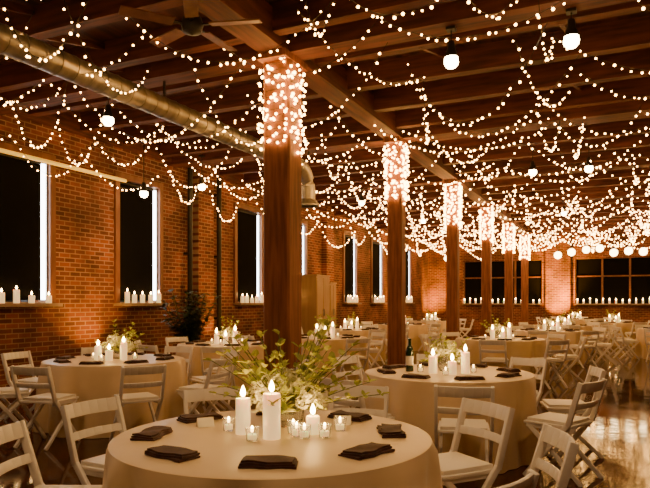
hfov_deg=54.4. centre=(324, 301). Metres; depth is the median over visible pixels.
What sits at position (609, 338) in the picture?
folding chair
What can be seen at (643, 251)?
pendant lights
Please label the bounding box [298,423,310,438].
votive candle
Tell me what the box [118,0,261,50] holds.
ceiling fan
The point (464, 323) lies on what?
folding chair
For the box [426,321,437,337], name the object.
folding chair
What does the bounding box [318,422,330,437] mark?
votive candle
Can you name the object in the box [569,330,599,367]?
folding chair
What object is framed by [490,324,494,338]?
pillar candle
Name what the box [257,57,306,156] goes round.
fairy lights
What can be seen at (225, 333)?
pillar candle
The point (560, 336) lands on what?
folding chair
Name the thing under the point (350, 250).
window
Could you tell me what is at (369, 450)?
folded napkin
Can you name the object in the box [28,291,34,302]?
pillar candle
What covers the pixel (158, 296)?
pillar candle
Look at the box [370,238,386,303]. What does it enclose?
window
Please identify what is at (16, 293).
pillar candle
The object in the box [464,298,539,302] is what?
candles
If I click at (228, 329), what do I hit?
flower centerpiece
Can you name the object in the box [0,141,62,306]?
window
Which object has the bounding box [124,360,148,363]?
folded napkin
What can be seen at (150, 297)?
pillar candle
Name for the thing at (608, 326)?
folding chair
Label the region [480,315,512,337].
flower centerpiece
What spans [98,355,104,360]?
votive candle
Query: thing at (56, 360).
folded napkin
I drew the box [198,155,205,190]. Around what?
lamp
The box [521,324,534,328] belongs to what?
folding chair
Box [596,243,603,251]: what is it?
pendant lights
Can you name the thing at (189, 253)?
drain pipe
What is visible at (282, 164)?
column
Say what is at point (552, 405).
folding chair
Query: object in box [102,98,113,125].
lamp
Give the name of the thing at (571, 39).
lamp
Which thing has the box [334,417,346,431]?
votive candle
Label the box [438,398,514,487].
folding chair
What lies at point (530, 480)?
folding chair
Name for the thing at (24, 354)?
folding chair
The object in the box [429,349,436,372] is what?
pillar candle
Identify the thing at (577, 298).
candles
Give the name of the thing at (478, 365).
folded napkin
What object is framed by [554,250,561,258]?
pendant lights
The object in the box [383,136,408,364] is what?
column
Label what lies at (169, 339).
folding chair
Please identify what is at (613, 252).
pendant lights
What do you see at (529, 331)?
folding chair
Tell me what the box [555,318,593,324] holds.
round table
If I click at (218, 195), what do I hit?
drain pipe
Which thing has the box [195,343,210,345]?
folded napkin
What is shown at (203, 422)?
place card
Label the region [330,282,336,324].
tall cabinet
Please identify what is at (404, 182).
fairy lights
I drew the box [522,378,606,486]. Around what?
folding chair
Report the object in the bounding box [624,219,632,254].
pendant lights
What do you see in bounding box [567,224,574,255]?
pendant lights
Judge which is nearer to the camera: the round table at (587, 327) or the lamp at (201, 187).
the lamp at (201, 187)
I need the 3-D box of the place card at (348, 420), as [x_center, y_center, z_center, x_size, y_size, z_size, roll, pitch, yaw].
[0.098,0.643,3.449,0.090,0.050,0.040,0,0,8]
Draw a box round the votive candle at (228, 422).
[222,417,234,431]
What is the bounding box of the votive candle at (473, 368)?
[470,364,476,371]
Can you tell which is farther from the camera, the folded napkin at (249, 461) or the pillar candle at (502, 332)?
the pillar candle at (502, 332)
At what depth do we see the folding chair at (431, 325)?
18.00 m
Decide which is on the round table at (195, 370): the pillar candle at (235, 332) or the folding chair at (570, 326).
the pillar candle at (235, 332)
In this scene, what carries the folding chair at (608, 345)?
on the floor
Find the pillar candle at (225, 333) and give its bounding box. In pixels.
[223,330,227,343]
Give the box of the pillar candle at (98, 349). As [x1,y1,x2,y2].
[95,340,101,359]
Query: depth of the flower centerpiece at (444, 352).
6.09 m
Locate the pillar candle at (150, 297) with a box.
[148,292,152,302]
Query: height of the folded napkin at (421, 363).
0.030 m
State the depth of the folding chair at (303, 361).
10.19 m
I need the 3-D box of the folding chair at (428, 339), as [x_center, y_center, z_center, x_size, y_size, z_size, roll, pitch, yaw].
[2.106,1.023,11.101,0.530,0.816,0.436,0,0,-20]
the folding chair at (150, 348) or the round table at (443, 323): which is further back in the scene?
the round table at (443, 323)
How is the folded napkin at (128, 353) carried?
on the round table at (88, 382)
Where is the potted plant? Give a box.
[158,289,221,342]
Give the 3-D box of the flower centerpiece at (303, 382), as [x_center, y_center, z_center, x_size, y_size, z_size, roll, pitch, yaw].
[-0.179,0.366,3.486,0.919,0.606,0.931,0,0,-24]
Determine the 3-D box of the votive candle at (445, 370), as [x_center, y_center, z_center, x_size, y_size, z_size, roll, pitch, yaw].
[1.107,0.631,5.800,0.068,0.074,0.067,0,0,25]
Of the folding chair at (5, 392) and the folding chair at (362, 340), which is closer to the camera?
the folding chair at (5, 392)
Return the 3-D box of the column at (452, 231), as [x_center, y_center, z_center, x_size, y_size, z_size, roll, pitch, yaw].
[3.189,-0.790,15.759,0.320,4.420,0.600,0,0,25]
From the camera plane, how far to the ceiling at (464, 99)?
9.74 m
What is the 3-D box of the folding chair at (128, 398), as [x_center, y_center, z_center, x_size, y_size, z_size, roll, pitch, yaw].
[-1.875,1.023,6.336,0.436,0.816,0.530,0,0,-32]
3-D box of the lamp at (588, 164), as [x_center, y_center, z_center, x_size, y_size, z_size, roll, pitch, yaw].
[5.207,-2.826,12.468,0.160,0.548,0.160,0,0,25]
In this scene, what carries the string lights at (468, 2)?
hanging from the ceiling at (464, 99)
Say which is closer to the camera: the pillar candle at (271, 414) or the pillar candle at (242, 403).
the pillar candle at (271, 414)
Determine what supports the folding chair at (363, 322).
on the floor
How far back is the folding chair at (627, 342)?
15.61 m
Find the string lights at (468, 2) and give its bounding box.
[0,0,649,259]
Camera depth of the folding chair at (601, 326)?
17.15 m
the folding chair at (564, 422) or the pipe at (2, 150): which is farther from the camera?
the pipe at (2, 150)
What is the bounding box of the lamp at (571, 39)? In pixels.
[563,7,579,48]
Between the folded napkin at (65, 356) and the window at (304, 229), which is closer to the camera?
the folded napkin at (65, 356)
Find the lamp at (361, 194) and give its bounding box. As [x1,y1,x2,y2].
[359,188,364,205]
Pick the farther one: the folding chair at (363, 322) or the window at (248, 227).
the folding chair at (363, 322)
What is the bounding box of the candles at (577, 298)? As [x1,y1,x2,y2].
[576,298,649,303]
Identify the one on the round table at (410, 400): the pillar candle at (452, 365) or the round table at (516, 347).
the pillar candle at (452, 365)
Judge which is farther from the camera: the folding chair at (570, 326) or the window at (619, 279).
the window at (619, 279)
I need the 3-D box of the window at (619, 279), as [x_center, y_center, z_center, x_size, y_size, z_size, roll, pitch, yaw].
[13.409,-0.945,29.111,3.500,2.170,0.500,0,0,25]
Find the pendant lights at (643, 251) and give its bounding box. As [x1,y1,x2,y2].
[639,220,647,254]
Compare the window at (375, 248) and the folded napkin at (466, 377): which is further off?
the window at (375, 248)
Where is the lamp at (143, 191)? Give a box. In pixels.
[140,140,147,197]
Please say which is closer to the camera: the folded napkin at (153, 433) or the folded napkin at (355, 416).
the folded napkin at (153, 433)
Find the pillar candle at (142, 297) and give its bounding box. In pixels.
[140,291,144,302]
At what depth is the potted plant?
12.45 m
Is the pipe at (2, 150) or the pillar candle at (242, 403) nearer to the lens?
the pillar candle at (242, 403)
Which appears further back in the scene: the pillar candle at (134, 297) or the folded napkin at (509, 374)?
the pillar candle at (134, 297)
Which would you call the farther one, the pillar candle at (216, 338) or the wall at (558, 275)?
the wall at (558, 275)
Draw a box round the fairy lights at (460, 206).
[443,182,462,228]
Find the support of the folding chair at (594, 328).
on the floor
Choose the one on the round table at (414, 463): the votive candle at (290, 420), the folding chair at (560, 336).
the votive candle at (290, 420)
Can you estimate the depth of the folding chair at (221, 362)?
6.96 m
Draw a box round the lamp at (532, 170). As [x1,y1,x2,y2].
[529,148,536,175]
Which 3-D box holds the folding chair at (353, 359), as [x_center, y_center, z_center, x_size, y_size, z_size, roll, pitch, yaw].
[0.373,1.023,7.000,0.436,0.816,0.530,0,0,-44]
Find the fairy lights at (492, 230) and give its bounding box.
[478,207,494,243]
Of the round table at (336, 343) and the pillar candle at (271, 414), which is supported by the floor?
the round table at (336, 343)
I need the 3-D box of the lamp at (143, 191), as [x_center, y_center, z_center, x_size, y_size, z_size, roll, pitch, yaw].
[-3.486,-2.551,12.163,0.160,1.098,0.160,0,0,25]
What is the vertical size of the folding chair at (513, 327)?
0.816 m
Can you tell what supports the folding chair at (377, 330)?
on the floor
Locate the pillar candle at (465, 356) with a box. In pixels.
[461,344,469,373]
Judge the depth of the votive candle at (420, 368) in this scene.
6.04 m
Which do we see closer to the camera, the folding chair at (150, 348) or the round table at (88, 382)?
the round table at (88, 382)
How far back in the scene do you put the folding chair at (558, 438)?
3.02 m
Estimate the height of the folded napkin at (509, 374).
0.030 m
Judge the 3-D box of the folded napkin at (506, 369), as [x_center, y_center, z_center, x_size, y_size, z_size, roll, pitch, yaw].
[1.772,0.653,6.117,0.136,0.030,0.242,0,0,-20]
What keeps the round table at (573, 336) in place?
on the floor
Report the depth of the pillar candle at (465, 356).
5.90 m
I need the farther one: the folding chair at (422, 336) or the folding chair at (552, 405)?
the folding chair at (422, 336)
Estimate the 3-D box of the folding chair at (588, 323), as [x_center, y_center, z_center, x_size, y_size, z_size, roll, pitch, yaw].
[7.897,1.023,18.905,0.530,0.816,0.436,0,0,-31]
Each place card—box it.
[196,417,214,427]
[335,415,351,424]
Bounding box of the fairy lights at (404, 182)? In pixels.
[383,143,409,204]
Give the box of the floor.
[0,330,649,487]
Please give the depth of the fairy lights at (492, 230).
19.60 m
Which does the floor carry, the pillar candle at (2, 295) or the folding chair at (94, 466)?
the folding chair at (94, 466)
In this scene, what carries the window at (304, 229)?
in the wall at (84, 201)
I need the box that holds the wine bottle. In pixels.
[406,339,413,371]
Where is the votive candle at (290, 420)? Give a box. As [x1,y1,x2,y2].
[287,419,299,433]
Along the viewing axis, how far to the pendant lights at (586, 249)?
24.93 m
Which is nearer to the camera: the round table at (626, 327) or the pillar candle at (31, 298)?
the pillar candle at (31, 298)
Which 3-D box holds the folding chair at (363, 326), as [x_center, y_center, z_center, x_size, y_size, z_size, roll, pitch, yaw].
[1.133,1.023,16.759,0.436,0.816,0.530,0,0,23]
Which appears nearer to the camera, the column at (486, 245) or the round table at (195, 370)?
the round table at (195, 370)
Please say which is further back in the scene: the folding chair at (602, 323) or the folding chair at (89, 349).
the folding chair at (602, 323)
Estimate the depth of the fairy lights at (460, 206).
15.62 m
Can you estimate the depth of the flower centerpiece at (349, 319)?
15.66 m
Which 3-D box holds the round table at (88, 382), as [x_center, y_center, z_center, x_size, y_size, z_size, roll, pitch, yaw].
[-2.484,1.042,7.413,1.723,0.745,1.700,0,0,31]
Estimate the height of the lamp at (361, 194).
0.448 m
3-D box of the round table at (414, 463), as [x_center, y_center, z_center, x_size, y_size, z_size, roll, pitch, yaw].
[-0.271,1.042,3.200,1.792,0.745,1.794,0,0,25]
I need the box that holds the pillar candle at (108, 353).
[105,344,112,360]
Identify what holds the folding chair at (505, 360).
on the floor
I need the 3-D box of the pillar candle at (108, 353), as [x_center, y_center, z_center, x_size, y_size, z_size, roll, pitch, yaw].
[-2.462,0.572,7.204,0.080,0.194,0.080,0,0,25]
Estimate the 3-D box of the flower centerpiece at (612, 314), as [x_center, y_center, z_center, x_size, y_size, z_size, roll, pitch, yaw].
[9.604,0.450,21.065,0.523,0.436,0.555,0,0,10]
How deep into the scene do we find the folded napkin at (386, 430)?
3.15 m
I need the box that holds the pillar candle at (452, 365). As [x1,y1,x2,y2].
[448,354,456,374]
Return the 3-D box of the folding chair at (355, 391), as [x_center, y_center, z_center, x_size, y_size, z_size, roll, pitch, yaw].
[0.199,1.023,4.464,0.436,0.816,0.530,0,0,14]
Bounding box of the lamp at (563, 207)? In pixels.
[561,201,566,215]
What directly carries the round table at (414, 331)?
on the floor
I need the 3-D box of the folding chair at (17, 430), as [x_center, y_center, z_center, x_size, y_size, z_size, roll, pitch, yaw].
[-1.367,1.023,3.088,0.530,0.816,0.436,0,0,0]
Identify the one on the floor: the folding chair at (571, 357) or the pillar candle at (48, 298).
the folding chair at (571, 357)
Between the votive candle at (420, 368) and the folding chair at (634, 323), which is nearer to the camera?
the votive candle at (420, 368)
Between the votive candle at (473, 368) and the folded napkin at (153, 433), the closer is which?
the folded napkin at (153, 433)
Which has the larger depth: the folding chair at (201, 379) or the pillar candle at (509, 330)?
the pillar candle at (509, 330)
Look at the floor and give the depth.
6.39 m
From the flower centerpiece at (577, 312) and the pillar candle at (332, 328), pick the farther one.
the flower centerpiece at (577, 312)
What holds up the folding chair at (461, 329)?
on the floor
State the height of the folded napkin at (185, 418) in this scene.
0.030 m
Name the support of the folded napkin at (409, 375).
on the round table at (410, 400)
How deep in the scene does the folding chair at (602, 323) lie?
19.78 m
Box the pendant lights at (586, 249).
[582,244,589,252]
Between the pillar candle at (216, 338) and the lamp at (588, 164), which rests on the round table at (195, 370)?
the pillar candle at (216, 338)
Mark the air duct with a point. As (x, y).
(66, 66)
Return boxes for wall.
[0,114,427,386]
[428,233,649,329]
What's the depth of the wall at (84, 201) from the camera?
13.04 m
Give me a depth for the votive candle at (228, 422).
3.26 m
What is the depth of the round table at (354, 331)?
14.88 m
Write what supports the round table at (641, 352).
on the floor
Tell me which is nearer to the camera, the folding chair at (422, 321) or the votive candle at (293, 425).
the votive candle at (293, 425)
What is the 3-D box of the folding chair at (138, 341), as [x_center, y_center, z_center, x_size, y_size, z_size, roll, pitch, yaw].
[-2.783,1.023,10.143,0.530,0.816,0.436,0,0,-9]
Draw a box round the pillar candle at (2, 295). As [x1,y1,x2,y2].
[0,288,4,302]
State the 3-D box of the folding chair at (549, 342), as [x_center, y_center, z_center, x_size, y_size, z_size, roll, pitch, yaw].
[3.742,1.023,10.531,0.436,0.816,0.530,0,0,-21]
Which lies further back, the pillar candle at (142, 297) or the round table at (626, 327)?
the round table at (626, 327)
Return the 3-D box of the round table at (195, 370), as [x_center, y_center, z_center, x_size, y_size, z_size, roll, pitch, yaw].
[-1.582,1.042,10.211,1.793,0.745,1.792,0,0,-5]
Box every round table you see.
[33,354,189,438]
[102,409,442,487]
[176,341,263,395]
[301,335,368,379]
[335,328,385,361]
[362,364,538,473]
[374,324,428,350]
[409,320,445,341]
[455,336,549,382]
[514,329,588,364]
[534,324,594,352]
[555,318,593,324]
[586,322,635,346]
[634,328,649,359]
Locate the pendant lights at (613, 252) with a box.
[610,247,617,256]
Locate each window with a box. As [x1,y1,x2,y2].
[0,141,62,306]
[114,171,169,305]
[233,202,263,304]
[301,220,307,274]
[342,230,361,303]
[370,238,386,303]
[406,247,414,303]
[462,260,541,304]
[575,257,649,304]
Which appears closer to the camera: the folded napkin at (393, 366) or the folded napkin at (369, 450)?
the folded napkin at (369, 450)
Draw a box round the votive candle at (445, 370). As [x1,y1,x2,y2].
[442,367,448,374]
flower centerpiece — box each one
[95,319,147,358]
[202,314,389,426]
[217,316,244,342]
[314,314,337,336]
[343,312,360,328]
[417,333,470,370]
[424,310,437,319]
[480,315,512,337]
[539,312,559,329]
[553,312,572,324]
[570,310,578,317]
[606,309,622,321]
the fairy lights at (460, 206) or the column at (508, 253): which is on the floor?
the column at (508, 253)
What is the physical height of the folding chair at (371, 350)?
0.816 m
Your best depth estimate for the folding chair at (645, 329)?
14.90 m
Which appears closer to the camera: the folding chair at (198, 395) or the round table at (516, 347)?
the folding chair at (198, 395)
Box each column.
[256,48,307,405]
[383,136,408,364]
[444,179,461,344]
[480,204,492,335]
[503,221,513,331]
[520,233,528,327]
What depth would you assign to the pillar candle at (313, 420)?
3.18 m
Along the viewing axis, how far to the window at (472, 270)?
31.51 m
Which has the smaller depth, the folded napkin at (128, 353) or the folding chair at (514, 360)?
the folding chair at (514, 360)
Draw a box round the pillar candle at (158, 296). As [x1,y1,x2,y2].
[156,291,160,302]
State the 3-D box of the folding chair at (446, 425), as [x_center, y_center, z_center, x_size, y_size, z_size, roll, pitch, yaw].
[1.069,1.023,4.873,0.436,0.816,0.530,0,0,12]
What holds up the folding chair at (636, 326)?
on the floor
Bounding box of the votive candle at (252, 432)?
[245,426,258,441]
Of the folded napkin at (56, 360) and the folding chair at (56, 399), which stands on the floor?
the folding chair at (56, 399)
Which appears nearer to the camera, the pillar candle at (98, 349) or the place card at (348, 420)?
the place card at (348, 420)
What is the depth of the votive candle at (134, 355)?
7.36 m
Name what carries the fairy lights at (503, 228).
attached to the column at (508, 253)
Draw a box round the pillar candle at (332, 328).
[331,322,334,336]
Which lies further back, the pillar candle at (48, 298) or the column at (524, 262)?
the column at (524, 262)
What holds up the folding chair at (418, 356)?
on the floor
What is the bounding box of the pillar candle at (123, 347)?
[120,336,126,359]
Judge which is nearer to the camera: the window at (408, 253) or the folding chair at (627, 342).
the folding chair at (627, 342)
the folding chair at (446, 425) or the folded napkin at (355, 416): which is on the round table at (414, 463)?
the folded napkin at (355, 416)
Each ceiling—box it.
[0,0,649,242]
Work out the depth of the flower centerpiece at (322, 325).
12.13 m
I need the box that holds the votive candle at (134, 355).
[132,353,137,358]
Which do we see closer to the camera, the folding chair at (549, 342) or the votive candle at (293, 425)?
the votive candle at (293, 425)
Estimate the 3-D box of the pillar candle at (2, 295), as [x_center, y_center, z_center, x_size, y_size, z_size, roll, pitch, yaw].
[-5.128,-0.102,10.015,0.100,0.244,0.100,0,0,25]
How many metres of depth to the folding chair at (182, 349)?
8.80 m
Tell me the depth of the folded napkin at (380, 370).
5.91 m
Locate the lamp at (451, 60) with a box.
[444,25,458,68]
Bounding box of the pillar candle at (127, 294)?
[125,289,129,302]
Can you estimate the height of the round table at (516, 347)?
0.745 m
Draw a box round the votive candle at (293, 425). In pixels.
[290,421,302,436]
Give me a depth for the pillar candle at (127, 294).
12.53 m
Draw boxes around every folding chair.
[0,387,31,433]
[0,420,101,487]
[1,351,37,419]
[9,365,80,450]
[60,396,126,484]
[81,347,110,355]
[109,364,166,440]
[134,340,140,352]
[139,344,158,353]
[164,346,193,376]
[165,336,187,353]
[176,356,232,413]
[183,387,244,413]
[190,349,239,413]
[200,346,235,404]
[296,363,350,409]
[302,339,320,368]
[319,377,394,418]
[329,384,388,417]
[332,355,362,407]
[338,338,370,379]
[361,321,372,324]
[362,325,377,327]
[368,329,385,364]
[369,332,385,368]
[416,354,435,363]
[418,324,440,350]
[419,334,430,352]
[421,320,433,331]
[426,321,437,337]
[427,337,459,363]
[434,384,494,463]
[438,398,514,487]
[441,332,459,342]
[460,319,466,336]
[460,319,473,335]
[479,339,508,366]
[497,469,539,487]
[507,326,522,328]
[509,357,547,432]
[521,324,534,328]
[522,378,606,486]
[528,330,551,357]
[530,423,579,487]
[533,339,569,388]
[540,366,606,458]
[546,333,565,374]
[554,336,586,382]
[563,325,580,328]
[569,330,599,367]
[587,322,600,326]
[587,325,610,353]
[588,327,606,361]
[593,322,610,347]
[593,329,618,365]
[599,324,616,352]
[607,325,633,356]
[612,326,639,359]
[625,322,646,347]
[635,325,649,330]
[644,328,649,361]
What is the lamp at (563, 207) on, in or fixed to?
hanging from the ceiling at (464, 99)
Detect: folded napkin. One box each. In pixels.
[53,359,70,362]
[55,355,75,358]
[79,361,103,364]
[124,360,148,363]
[127,352,144,354]
[130,426,172,440]
[144,445,199,462]
[154,353,170,356]
[156,356,173,359]
[177,412,222,423]
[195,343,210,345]
[238,455,297,468]
[327,410,371,421]
[338,442,394,459]
[376,423,405,437]
[377,368,395,373]
[382,364,405,368]
[401,373,430,378]
[419,362,437,365]
[454,375,484,380]
[470,363,487,367]
[495,372,521,377]
[496,367,520,372]
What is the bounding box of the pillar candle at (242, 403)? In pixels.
[236,386,249,434]
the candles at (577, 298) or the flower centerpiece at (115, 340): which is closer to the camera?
the flower centerpiece at (115, 340)
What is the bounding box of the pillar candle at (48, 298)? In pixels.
[46,292,51,302]
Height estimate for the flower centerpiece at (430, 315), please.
0.433 m
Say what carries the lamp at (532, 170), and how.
hanging from the ceiling at (464, 99)
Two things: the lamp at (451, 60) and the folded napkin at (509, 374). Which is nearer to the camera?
the folded napkin at (509, 374)
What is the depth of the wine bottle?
6.07 m
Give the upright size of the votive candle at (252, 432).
0.074 m
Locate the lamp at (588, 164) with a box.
[585,144,592,172]
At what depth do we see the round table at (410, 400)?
5.38 m
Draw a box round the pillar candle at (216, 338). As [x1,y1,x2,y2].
[214,328,218,343]
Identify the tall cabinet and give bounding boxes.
[301,274,330,334]
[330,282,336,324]
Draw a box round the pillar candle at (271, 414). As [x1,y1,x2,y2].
[263,380,279,439]
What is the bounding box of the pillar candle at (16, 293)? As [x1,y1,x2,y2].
[13,285,19,302]
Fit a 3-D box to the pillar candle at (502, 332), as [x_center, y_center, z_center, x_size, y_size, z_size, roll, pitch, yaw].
[3.217,0.558,11.430,0.080,0.220,0.080,0,0,25]
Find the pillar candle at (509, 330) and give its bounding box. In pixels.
[507,323,511,338]
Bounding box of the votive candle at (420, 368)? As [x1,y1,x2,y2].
[417,364,423,371]
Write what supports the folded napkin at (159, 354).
on the round table at (88, 382)
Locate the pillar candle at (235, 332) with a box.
[233,326,237,343]
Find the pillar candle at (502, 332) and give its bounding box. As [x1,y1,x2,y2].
[501,327,504,338]
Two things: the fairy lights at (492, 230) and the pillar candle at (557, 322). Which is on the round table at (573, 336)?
the pillar candle at (557, 322)
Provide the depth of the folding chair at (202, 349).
8.77 m
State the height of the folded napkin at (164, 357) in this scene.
0.030 m
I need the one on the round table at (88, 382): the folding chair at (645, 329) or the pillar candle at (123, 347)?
the pillar candle at (123, 347)
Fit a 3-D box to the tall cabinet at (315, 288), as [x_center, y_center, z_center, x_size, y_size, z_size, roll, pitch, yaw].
[-0.274,0.295,19.437,0.555,2.250,0.990,0,0,25]
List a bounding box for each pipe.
[0,148,126,182]
[184,168,192,321]
[214,177,221,338]
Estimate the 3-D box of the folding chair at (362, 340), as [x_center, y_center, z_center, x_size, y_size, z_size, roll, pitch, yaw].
[0.500,1.023,11.011,0.436,0.816,0.530,0,0,-20]
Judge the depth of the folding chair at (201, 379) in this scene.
7.90 m
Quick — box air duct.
[0,23,319,207]
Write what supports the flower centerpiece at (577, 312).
on the round table at (578, 321)
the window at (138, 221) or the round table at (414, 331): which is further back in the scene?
the round table at (414, 331)
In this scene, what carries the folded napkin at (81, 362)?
on the round table at (88, 382)
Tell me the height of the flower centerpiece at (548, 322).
0.423 m
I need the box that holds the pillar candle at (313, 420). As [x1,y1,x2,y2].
[306,404,319,434]
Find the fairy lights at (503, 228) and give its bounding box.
[502,223,530,259]
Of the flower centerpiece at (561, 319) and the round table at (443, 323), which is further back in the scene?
the round table at (443, 323)
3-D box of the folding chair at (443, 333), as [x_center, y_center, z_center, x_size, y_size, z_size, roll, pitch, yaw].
[2.668,1.023,12.766,0.436,0.816,0.530,0,0,-27]
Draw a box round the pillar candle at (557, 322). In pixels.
[556,318,558,330]
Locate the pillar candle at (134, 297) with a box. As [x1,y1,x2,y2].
[132,291,136,302]

